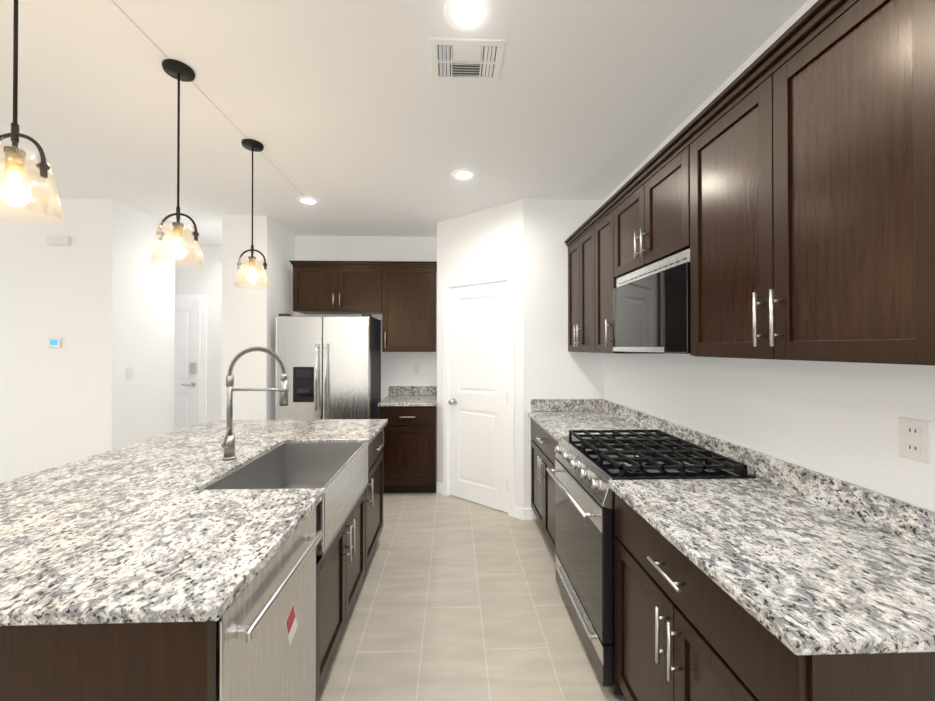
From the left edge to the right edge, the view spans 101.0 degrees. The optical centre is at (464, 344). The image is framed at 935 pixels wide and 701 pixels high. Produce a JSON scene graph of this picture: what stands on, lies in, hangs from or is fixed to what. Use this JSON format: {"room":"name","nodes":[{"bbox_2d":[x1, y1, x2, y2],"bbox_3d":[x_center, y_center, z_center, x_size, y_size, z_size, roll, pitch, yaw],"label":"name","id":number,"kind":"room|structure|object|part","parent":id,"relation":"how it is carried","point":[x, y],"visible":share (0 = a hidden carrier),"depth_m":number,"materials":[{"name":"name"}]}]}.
{"room":"kitchen","nodes":[
{"label":"kitchen","id":0,"kind":"room"},
{"bbox_2d":[0,198,174,482],"bbox_3d":[-5.034,0.121,3.591,4.040,2.720,0.740,0,0,-2],"label":"wall","id":1,"kind":"structure","parent":0,"point":[98,295],"depth_m":3.28,"materials":[{"name":"paint"}]},
{"bbox_2d":[48,337,61,347],"bbox_3d":[-3.463,-0.021,3.260,0.100,0.090,0.022,0,0,-2],"label":"thermostat","id":2,"kind":"object","parent":1,"relation":"attached to","point":[54,342],"visible":1,"depth_m":3.25,"materials":[{"name":"white plastic"}]},
{"bbox_2d":[46,235,70,245],"bbox_3d":[-3.428,-0.881,3.258,0.170,0.080,0.040,0,0,-2],"label":"door chime","id":3,"kind":"object","parent":1,"relation":"attached to","point":[58,240],"visible":0.98,"depth_m":3.24,"materials":[{"name":"white plastic"}]},
{"bbox_2d":[126,367,133,380],"bbox_3d":[-3.005,0.260,3.464,0.008,0.115,0.072,0,0,-2],"label":"hall light switch","id":4,"kind":"object","parent":1,"relation":"attached to","point":[129,373],"visible":1,"depth_m":3.46,"materials":[{"name":"white plastic"}]},
{"bbox_2d":[175,246,221,420],"bbox_3d":[-4.723,0.129,4.821,4.740,2.720,0.120,0,0,-2],"label":"wall","id":5,"kind":"structure","parent":0,"point":[206,279],"depth_m":4.81,"materials":[{"name":"paint"}]},
{"bbox_2d":[174,300,200,430],"bbox_3d":[-3.685,0.462,4.750,0.810,2.028,0.076,0,0,-2],"label":"hall door","id":6,"kind":"structure","parent":5,"relation":"in","point":[187,394],"depth_m":4.77,"materials":[{"name":"white paint"}]},
{"bbox_2d":[175,295,206,422],"bbox_3d":[-3.686,0.433,4.783,0.950,2.110,0.018,0,0,-2],"label":"door frame","id":7,"kind":"structure","parent":5,"relation":"attached to","point":[203,298],"depth_m":4.79,"materials":[{"name":"white paint"}]},
{"bbox_2d":[222,215,294,419],"bbox_3d":[-2.126,0.125,4.323,0.420,2.720,1.280,0,0,-2],"label":"wall","id":8,"kind":"structure","parent":0,"point":[250,314],"depth_m":3.69,"materials":[{"name":"paint"}]},
{"bbox_2d":[295,236,436,400],"bbox_3d":[-1.059,0.126,4.436,1.720,2.720,0.120,0,0,-2],"label":"wall","id":9,"kind":"structure","parent":0,"point":[396,368],"depth_m":4.38,"materials":[{"name":"paint"}]},
{"bbox_2d":[289,261,384,313],"bbox_3d":[-1.334,-0.594,4.196,0.925,0.487,0.348,0,0,-2],"label":"upper cabinet","id":10,"kind":"object","parent":9,"relation":"attached to","point":[319,287],"depth_m":4.03,"materials":[{"name":"brown wood"}]},
{"bbox_2d":[373,265,436,351],"bbox_3d":[-0.622,-0.382,4.217,0.611,0.912,0.348,0,0,-2],"label":"upper cabinet","id":11,"kind":"object","parent":9,"relation":"attached to","point":[400,296],"depth_m":4.05,"materials":[{"name":"brown wood"}]},
{"bbox_2d":[413,364,419,373],"bbox_3d":[-0.547,0.276,4.387,0.072,0.115,0.007,0,0,-2],"label":"outlet","id":12,"kind":"object","parent":9,"relation":"attached to","point":[416,368],"visible":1,"depth_m":4.38,"materials":[{"name":"white plastic"}]},
{"bbox_2d":[0,0,807,245],"bbox_3d":[-2.718,-1.286,0.881,8.500,0.061,11.100,0,0,-2],"label":"ceiling","id":13,"kind":"structure","parent":0,"point":[353,117],"depth_m":1.98,"materials":[{"name":"paint"}]},
{"bbox_2d":[0,0,64,225],"bbox_3d":[-1.274,-0.811,1.094,0.200,0.887,0.200,0,0,-2],"label":"pendant light","id":14,"kind":"object","parent":13,"relation":"hanging from","point":[13,191],"visible":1,"depth_m":1.09,"materials":[{"name":"glass"}]},
{"bbox_3d":[-1.274,-0.439,1.091,0.052,0.094,0.052,0,0,-2],"label":"bulb","id":15,"kind":"part","parent":14,"relation":"part of","materials":[{"name":"white glass"}]},
{"bbox_3d":[-1.274,-0.454,1.092,0.200,0.173,0.200,0,0,-2],"label":"lamp shade","id":16,"kind":"part","parent":14,"relation":"part of","materials":[{"name":"clear glass"}]},
{"bbox_2d":[150,59,203,268],"bbox_3d":[-1.294,-0.807,1.744,0.200,0.887,0.200,0,0,-2],"label":"pendant light","id":17,"kind":"object","parent":13,"relation":"hanging from","point":[179,71],"visible":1,"depth_m":1.74,"materials":[{"name":"glass"}]},
{"bbox_3d":[-1.294,-0.450,1.741,0.200,0.173,0.200,0,0,-2],"label":"lamp shade","id":18,"kind":"part","parent":17,"relation":"part of","materials":[{"name":"clear glass"}]},
{"bbox_3d":[-1.294,-0.434,1.741,0.052,0.094,0.052,0,0,-2],"label":"bulb","id":19,"kind":"part","parent":17,"relation":"part of","materials":[{"name":"white glass"}]},
{"bbox_2d":[233,139,269,288],"bbox_3d":[-1.315,-0.803,2.388,0.200,0.887,0.200,0,0,-2],"label":"pendant light","id":20,"kind":"object","parent":13,"relation":"hanging from","point":[252,145],"visible":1,"depth_m":2.38,"materials":[{"name":"glass"}]},
{"bbox_3d":[-1.315,-0.446,2.386,0.200,0.173,0.200,0,0,-2],"label":"lamp shade","id":21,"kind":"part","parent":20,"relation":"part of","materials":[{"name":"clear glass"}]},
{"bbox_3d":[-1.315,-0.430,2.386,0.052,0.094,0.052,0,0,-2],"label":"bulb","id":22,"kind":"part","parent":20,"relation":"part of","materials":[{"name":"white glass"}]},
{"bbox_2d":[297,196,319,204],"bbox_3d":[-1.344,-1.237,3.316,0.188,0.008,0.188,0,0,-2],"label":"recessed light","id":23,"kind":"object","parent":13,"relation":"in","point":[307,200],"visible":0.98,"depth_m":3.30,"materials":[{"name":"white paint"}]},
{"bbox_2d":[451,169,475,180],"bbox_3d":[-0.007,-1.240,2.817,0.188,0.008,0.188,0,0,-2],"label":"recessed light","id":24,"kind":"object","parent":13,"relation":"in","point":[463,174],"visible":1,"depth_m":2.81,"materials":[{"name":"white paint"}]},
{"bbox_2d":[430,37,504,82],"bbox_3d":[0.008,-1.245,1.697,0.310,0.012,0.250,0,0,-2],"label":"ceiling vent","id":25,"kind":"object","parent":13,"relation":"in","point":[466,59],"visible":1,"depth_m":1.68,"materials":[{"name":"white metal"}]},
{"bbox_2d":[444,0,493,32],"bbox_3d":[0.016,-1.249,1.448,0.188,0.008,0.188,0,0,-2],"label":"recessed light","id":26,"kind":"object","parent":13,"relation":"in","point":[467,16],"visible":1,"depth_m":1.45,"materials":[{"name":"white paint"}]},
{"bbox_2d":[316,492,626,700],"bbox_3d":[-2.718,1.493,0.864,8.500,0.060,11.100,0,0,-2],"label":"floor","id":27,"kind":"structure","parent":0,"point":[458,599],"depth_m":2.07,"materials":[{"name":"tile"}]},
{"bbox_2d":[0,623,147,700],"bbox_3d":[-1.408,1.028,1.848,0.420,0.884,2.060,0,0,-2],"label":"island end panel","id":28,"kind":"object","parent":27,"relation":"on","point":[67,662],"depth_m":0.81,"materials":[{"name":"brown wood"}]},
{"bbox_2d":[0,419,387,625],"bbox_3d":[-1.208,0.569,1.843,1.320,0.030,2.120,0,0,-2],"label":"countertop","id":29,"kind":"structure","parent":28,"relation":"on","point":[146,531],"depth_m":1.16,"materials":[{"name":"stone"}]},
{"bbox_2d":[221,346,288,460],"bbox_3d":[-1.016,0.280,1.863,0.314,0.547,0.095,0,0,-2],"label":"faucet","id":30,"kind":"object","parent":29,"relation":"on","point":[228,444],"visible":1,"depth_m":1.87,"materials":[{"name":"silver metal"}]},
{"bbox_2d":[199,441,367,557],"bbox_3d":[-0.801,0.689,1.859,0.494,0.251,0.804,0,0,-2],"label":"farmhouse sink","id":31,"kind":"object","parent":29,"relation":"in","point":[338,471],"visible":0.42,"depth_m":2.05,"materials":[{"name":"silver metal"}]},
{"bbox_2d":[148,481,371,700],"bbox_3d":[-0.889,1.155,1.895,0.620,0.630,0.898,0,0,-2],"label":"base cabinet","id":32,"kind":"object","parent":27,"relation":"on","point":[166,661],"depth_m":1.48,"materials":[{"name":"brown wood"}]},
{"bbox_2d":[216,507,321,700],"bbox_3d":[-0.833,1.031,1.142,0.646,0.868,0.600,0,0,-2],"label":"dishwasher","id":33,"kind":"object","parent":27,"relation":"on","point":[266,636],"visible":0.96,"depth_m":1.11,"materials":[{"name":"grey metal"}]},
{"bbox_2d":[276,314,380,419],"bbox_3d":[-1.380,0.590,3.998,0.900,1.787,0.671,0,0,-2],"label":"refrigerator","id":34,"kind":"object","parent":27,"relation":"on","point":[332,365],"visible":0.62,"depth_m":3.72,"materials":[{"name":"grey metal"}]},
{"bbox_2d":[368,429,382,553],"bbox_3d":[-0.910,1.033,2.561,0.620,0.884,0.666,0,0,-2],"label":"base cabinet","id":35,"kind":"object","parent":27,"relation":"on","point":[375,453],"depth_m":2.67,"materials":[{"name":"brown wood"}]},
{"bbox_2d":[380,403,436,492],"bbox_3d":[-0.566,1.042,4.056,0.551,0.883,0.656,0,0,-2],"label":"base cabinet","id":36,"kind":"object","parent":27,"relation":"on","point":[409,450],"visible":0.83,"depth_m":3.77,"materials":[{"name":"brown wood"}]},
{"bbox_2d":[378,386,436,405],"bbox_3d":[-0.572,0.532,4.065,0.561,0.133,0.643,0,0,-2],"label":"countertop","id":37,"kind":"structure","parent":36,"relation":"on","point":[412,396],"depth_m":4.26,"materials":[{"name":"stone"}]},
{"bbox_2d":[531,418,558,555],"bbox_3d":[0.887,1.034,2.809,0.628,0.884,0.941,0,0,-2],"label":"base cabinet","id":38,"kind":"object","parent":27,"relation":"on","point":[543,445],"depth_m":2.77,"materials":[{"name":"brown wood"}]},
{"bbox_2d":[546,429,755,695],"bbox_3d":[0.848,0.989,1.962,0.711,0.962,0.737,0,0,-2],"label":"range","id":39,"kind":"object","parent":27,"relation":"on","point":[588,465],"visible":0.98,"depth_m":1.77,"materials":[{"name":"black metal"}]},
{"bbox_2d":[615,493,934,700],"bbox_3d":[0.939,1.023,1.163,0.628,0.884,0.852,0,0,-2],"label":"base cabinet","id":40,"kind":"object","parent":27,"relation":"on","point":[686,629],"depth_m":1.02,"materials":[{"name":"brown wood"}]},
{"bbox_2d":[528,399,934,654],"bbox_3d":[0.900,0.519,2.004,0.653,0.133,2.559,0,0,-2],"label":"countertop","id":41,"kind":"structure","parent":40,"relation":"on","point":[796,559],"depth_m":1.07,"materials":[{"name":"stone"}]},
{"bbox_2d":[437,199,523,507],"bbox_3d":[0.140,0.121,3.627,1.000,2.720,0.100,0,0,39],"label":"wall","id":42,"kind":"structure","parent":0,"point":[486,242],"depth_m":3.52,"materials":[{"name":"paint"}]},
{"bbox_2d":[448,281,507,512],"bbox_3d":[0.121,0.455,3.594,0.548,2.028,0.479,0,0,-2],"label":"pantry door","id":43,"kind":"structure","parent":42,"relation":"in","point":[478,402],"depth_m":3.57,"materials":[{"name":"white paint"}]},
{"bbox_2d":[443,272,514,516],"bbox_3d":[0.138,0.426,3.615,0.820,2.110,0.118,0,0,39],"label":"door frame","id":44,"kind":"structure","parent":42,"relation":"attached to","point":[509,277],"depth_m":3.46,"materials":[{"name":"white paint"}]},
{"bbox_2d":[436,483,532,519],"bbox_3d":[-3.258,1.436,3.966,7.615,0.095,1.666,0,0,-2],"label":"baseboard","id":45,"kind":"structure","parent":42,"relation":"attached to","point":[523,513],"depth_m":3.27,"materials":[{"name":"white paint"}]},
{"bbox_2d":[523,199,603,518],"bbox_3d":[0.842,0.119,3.336,0.690,2.720,0.100,0,0,-2],"label":"wall","id":46,"kind":"structure","parent":0,"point":[554,367],"depth_m":3.29,"materials":[{"name":"paint"}]},
{"bbox_2d":[603,0,934,511],"bbox_3d":[1.355,0.098,0.050,0.130,2.720,9.200,0,0,-2],"label":"wall","id":47,"kind":"structure","parent":0,"point":[838,420],"depth_m":1.44,"materials":[{"name":"paint"}]},
{"bbox_2d":[566,224,587,351],"bbox_3d":[1.043,-0.394,2.952,0.308,0.903,0.683,0,0,-2],"label":"upper cabinet","id":48,"kind":"object","parent":47,"relation":"attached to","point":[578,246],"depth_m":3.00,"materials":[{"name":"brown wood"}]},
{"bbox_2d":[588,204,663,353],"bbox_3d":[1.056,-0.397,2.537,0.308,0.903,0.369,0,0,-2],"label":"upper cabinet","id":49,"kind":"object","parent":47,"relation":"attached to","point":[601,285],"depth_m":2.57,"materials":[{"name":"brown wood"}]},
{"bbox_2d":[612,140,683,279],"bbox_3d":[1.074,-0.630,1.979,0.308,0.445,0.749,0,0,-2],"label":"upper cabinet","id":50,"kind":"object","parent":47,"relation":"attached to","point":[648,217],"depth_m":1.91,"materials":[{"name":"brown wood"}]},
{"bbox_2d":[613,248,690,353],"bbox_3d":[1.068,-0.181,1.976,0.316,0.442,0.739,0,0,-2],"label":"microwave","id":51,"kind":"object","parent":50,"relation":"attached to","point":[651,308],"visible":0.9,"depth_m":1.86,"materials":[{"name":"grey"}]},
{"bbox_2d":[684,0,934,364],"bbox_3d":[1.099,-0.406,1.187,0.308,0.903,0.833,0,0,-2],"label":"upper cabinet","id":52,"kind":"object","parent":47,"relation":"attached to","point":[782,187],"depth_m":1.02,"materials":[{"name":"brown wood"}]},
{"bbox_2d":[899,417,930,463],"bbox_3d":[1.254,0.264,1.076,0.007,0.115,0.072,0,0,-2],"label":"outlet","id":53,"kind":"object","parent":47,"relation":"attached to","point":[915,439],"visible":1,"depth_m":1.07,"materials":[{"name":"white plastic"}]}
]}

